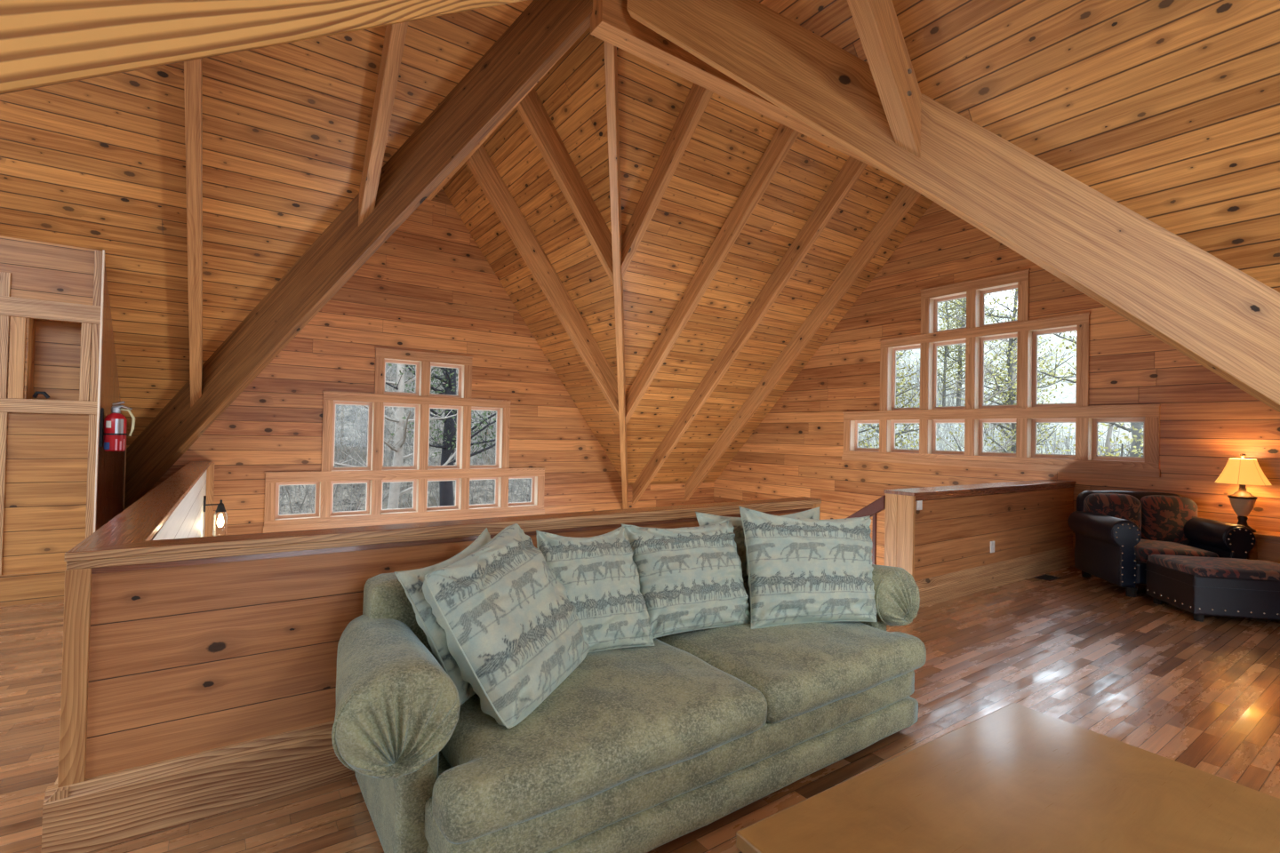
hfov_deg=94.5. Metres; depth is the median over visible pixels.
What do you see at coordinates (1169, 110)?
ceiling
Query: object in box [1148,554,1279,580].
cushion
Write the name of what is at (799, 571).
throw pillow
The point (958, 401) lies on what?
leafy tree
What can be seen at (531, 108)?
rafter
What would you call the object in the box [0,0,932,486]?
ceiling
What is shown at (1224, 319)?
beam
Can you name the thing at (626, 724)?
seat cushion
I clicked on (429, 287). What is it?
wall
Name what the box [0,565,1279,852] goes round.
floor
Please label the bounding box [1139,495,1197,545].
cushion
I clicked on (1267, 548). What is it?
end table
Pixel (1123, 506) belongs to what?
cushion
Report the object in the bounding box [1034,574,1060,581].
floor vent
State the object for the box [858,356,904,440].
leafy tree
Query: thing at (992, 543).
outlet
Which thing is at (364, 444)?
trees
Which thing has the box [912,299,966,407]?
leafy tree
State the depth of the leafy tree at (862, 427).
24.51 m
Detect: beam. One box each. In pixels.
[0,0,526,94]
[124,0,592,510]
[425,49,567,199]
[590,0,884,172]
[603,40,628,509]
[627,0,1279,413]
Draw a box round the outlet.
[990,541,994,552]
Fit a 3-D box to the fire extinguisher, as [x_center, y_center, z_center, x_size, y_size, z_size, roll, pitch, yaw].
[-4.706,-0.003,5.332,0.235,0.450,0.160,2,-1,-35]
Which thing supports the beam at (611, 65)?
attached to the ceiling at (99, 163)
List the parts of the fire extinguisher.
handle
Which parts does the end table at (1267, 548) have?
drawer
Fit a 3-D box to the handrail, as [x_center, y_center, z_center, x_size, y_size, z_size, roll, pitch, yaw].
[1.481,2.001,6.596,0.040,2.719,2.705,2,-1,-35]
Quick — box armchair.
[1067,490,1255,597]
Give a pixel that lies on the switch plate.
(919, 504)
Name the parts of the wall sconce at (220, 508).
bulb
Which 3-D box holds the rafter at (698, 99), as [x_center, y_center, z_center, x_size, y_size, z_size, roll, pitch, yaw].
[0.277,-2.883,6.614,0.100,2.267,1.980,2,-1,-35]
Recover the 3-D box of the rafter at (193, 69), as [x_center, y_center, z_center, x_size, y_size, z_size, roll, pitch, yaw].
[-3.708,-2.130,4.919,0.100,4.021,3.825,2,-1,-35]
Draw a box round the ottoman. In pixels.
[1145,554,1279,622]
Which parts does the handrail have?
rail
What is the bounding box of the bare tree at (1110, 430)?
[1069,392,1131,456]
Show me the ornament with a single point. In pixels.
(36, 393)
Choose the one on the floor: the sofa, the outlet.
the sofa
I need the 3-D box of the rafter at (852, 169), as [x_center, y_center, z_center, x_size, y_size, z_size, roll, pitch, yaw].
[1.459,-1.219,9.463,0.100,5.465,5.283,2,-1,-35]
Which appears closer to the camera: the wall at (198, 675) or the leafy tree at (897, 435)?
the wall at (198, 675)
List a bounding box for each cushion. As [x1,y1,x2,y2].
[432,638,767,844]
[656,608,926,723]
[1083,493,1141,531]
[1134,539,1219,563]
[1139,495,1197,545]
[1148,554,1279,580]
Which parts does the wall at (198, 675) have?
baseboard, corner trim, baseboard, trim, cap moulding, panel, cap moulding, corner trim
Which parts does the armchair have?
arm, arm, backrest, arm, arm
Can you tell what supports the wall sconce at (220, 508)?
attached to the wall at (188, 520)
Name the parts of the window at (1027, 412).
sash, sash, sash, sash, sash, sash, sash, sash, sash, sash, sash, sash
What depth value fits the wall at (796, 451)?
8.58 m
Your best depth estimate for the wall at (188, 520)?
4.88 m
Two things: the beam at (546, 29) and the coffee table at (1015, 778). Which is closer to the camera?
the coffee table at (1015, 778)
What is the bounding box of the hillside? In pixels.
[279,298,1143,514]
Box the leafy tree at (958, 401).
[937,297,1007,406]
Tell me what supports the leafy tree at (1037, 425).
on the hillside
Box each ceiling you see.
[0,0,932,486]
[442,0,1279,478]
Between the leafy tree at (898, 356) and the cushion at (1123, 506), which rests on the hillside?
the leafy tree at (898, 356)
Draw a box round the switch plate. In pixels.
[916,500,922,510]
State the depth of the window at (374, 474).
9.24 m
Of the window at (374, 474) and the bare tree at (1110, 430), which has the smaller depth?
the window at (374, 474)
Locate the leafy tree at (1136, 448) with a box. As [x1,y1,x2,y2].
[1037,331,1143,456]
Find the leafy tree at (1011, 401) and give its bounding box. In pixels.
[936,288,1076,454]
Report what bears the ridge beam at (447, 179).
attached to the ceiling
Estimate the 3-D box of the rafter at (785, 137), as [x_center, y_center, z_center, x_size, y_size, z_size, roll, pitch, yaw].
[0.818,-1.961,8.119,0.100,4.046,3.820,2,-1,-35]
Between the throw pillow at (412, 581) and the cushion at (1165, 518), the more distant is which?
the cushion at (1165, 518)
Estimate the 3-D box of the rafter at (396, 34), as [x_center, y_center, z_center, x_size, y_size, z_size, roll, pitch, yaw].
[-2.100,-2.970,4.946,0.110,2.275,2.019,2,-1,-35]
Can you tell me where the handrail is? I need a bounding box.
[845,496,885,564]
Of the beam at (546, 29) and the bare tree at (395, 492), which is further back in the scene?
the bare tree at (395, 492)
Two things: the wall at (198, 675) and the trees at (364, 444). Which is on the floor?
the wall at (198, 675)
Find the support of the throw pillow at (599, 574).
on the sofa
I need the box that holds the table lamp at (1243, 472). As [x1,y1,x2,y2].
[1214,453,1271,532]
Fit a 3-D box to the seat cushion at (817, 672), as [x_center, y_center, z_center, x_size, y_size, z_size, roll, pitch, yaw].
[0.762,1.169,3.123,1.197,0.244,0.966,2,-1,-35]
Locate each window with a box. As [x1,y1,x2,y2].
[263,347,545,533]
[841,268,1160,477]
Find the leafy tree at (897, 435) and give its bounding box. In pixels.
[858,304,953,449]
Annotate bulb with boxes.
[212,512,227,535]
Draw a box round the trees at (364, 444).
[279,350,1143,514]
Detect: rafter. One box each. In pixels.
[184,58,202,407]
[358,21,408,226]
[466,144,618,419]
[515,88,613,284]
[621,82,712,279]
[625,123,799,424]
[632,156,867,503]
[684,184,920,500]
[847,0,920,158]
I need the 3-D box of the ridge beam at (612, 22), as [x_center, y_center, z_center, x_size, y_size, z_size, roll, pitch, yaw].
[2.219,-3.628,6.659,6.288,0.874,0.200,2,-1,-35]
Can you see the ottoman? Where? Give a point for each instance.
(1198, 586)
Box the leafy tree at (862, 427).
[858,426,877,447]
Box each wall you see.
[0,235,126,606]
[41,461,821,852]
[144,187,714,536]
[152,470,206,540]
[713,201,1279,566]
[883,480,1075,607]
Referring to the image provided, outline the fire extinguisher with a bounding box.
[99,401,135,451]
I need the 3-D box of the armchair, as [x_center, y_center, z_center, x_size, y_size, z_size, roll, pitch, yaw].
[5.355,1.201,6.189,1.210,0.991,0.972,1,-1,12]
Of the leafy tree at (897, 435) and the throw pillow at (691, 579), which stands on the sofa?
the throw pillow at (691, 579)
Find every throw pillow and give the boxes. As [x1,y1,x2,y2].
[394,528,491,705]
[422,523,590,728]
[536,525,654,653]
[620,517,751,639]
[695,512,750,608]
[738,506,877,629]
[779,506,819,519]
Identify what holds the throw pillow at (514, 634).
on the sofa
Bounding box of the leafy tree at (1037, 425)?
[1000,300,1059,436]
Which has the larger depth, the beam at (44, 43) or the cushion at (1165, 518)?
the cushion at (1165, 518)
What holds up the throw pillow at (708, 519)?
on the sofa
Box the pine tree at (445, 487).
[385,351,496,506]
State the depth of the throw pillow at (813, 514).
3.71 m
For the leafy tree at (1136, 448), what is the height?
13.115 m
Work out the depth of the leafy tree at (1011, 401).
20.50 m
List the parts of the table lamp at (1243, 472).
lamp shade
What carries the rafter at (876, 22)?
attached to the ceiling at (1169, 110)
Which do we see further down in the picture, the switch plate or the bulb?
the bulb
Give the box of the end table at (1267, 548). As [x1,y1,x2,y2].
[1247,529,1279,563]
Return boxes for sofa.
[331,564,926,852]
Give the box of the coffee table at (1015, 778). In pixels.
[736,703,1279,852]
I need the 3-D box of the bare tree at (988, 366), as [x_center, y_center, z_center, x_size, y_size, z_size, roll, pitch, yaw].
[11.657,-0.060,20.023,2.362,9.329,3.548,2,-1,-29]
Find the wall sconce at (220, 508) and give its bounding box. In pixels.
[203,496,227,535]
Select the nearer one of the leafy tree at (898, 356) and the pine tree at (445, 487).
the pine tree at (445, 487)
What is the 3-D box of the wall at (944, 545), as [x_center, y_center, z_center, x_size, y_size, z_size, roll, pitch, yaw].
[3.846,1.153,6.424,3.650,1.033,0.315,2,-1,-35]
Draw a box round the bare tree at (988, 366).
[936,294,1016,452]
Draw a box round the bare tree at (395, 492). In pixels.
[334,364,485,509]
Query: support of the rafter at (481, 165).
attached to the ceiling at (1169, 110)
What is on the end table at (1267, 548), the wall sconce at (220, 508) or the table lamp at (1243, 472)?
the table lamp at (1243, 472)
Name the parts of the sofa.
arm, backrest, rail, arm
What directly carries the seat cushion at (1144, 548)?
on the armchair
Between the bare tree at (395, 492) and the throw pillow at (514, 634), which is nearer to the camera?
the throw pillow at (514, 634)
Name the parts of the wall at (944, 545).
post, panel, baseboard, cap moulding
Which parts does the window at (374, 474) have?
sash, sash, sash, sash, sash, sash, sash, sash, sash, sash, sash, sash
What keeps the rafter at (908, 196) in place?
attached to the ceiling at (99, 163)
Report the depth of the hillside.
30.61 m
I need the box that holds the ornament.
[32,391,50,399]
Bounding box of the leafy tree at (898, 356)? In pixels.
[896,351,910,388]
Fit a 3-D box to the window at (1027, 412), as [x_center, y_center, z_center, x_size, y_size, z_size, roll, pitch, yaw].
[4.786,-0.756,8.488,0.224,2.667,4.204,2,-1,-35]

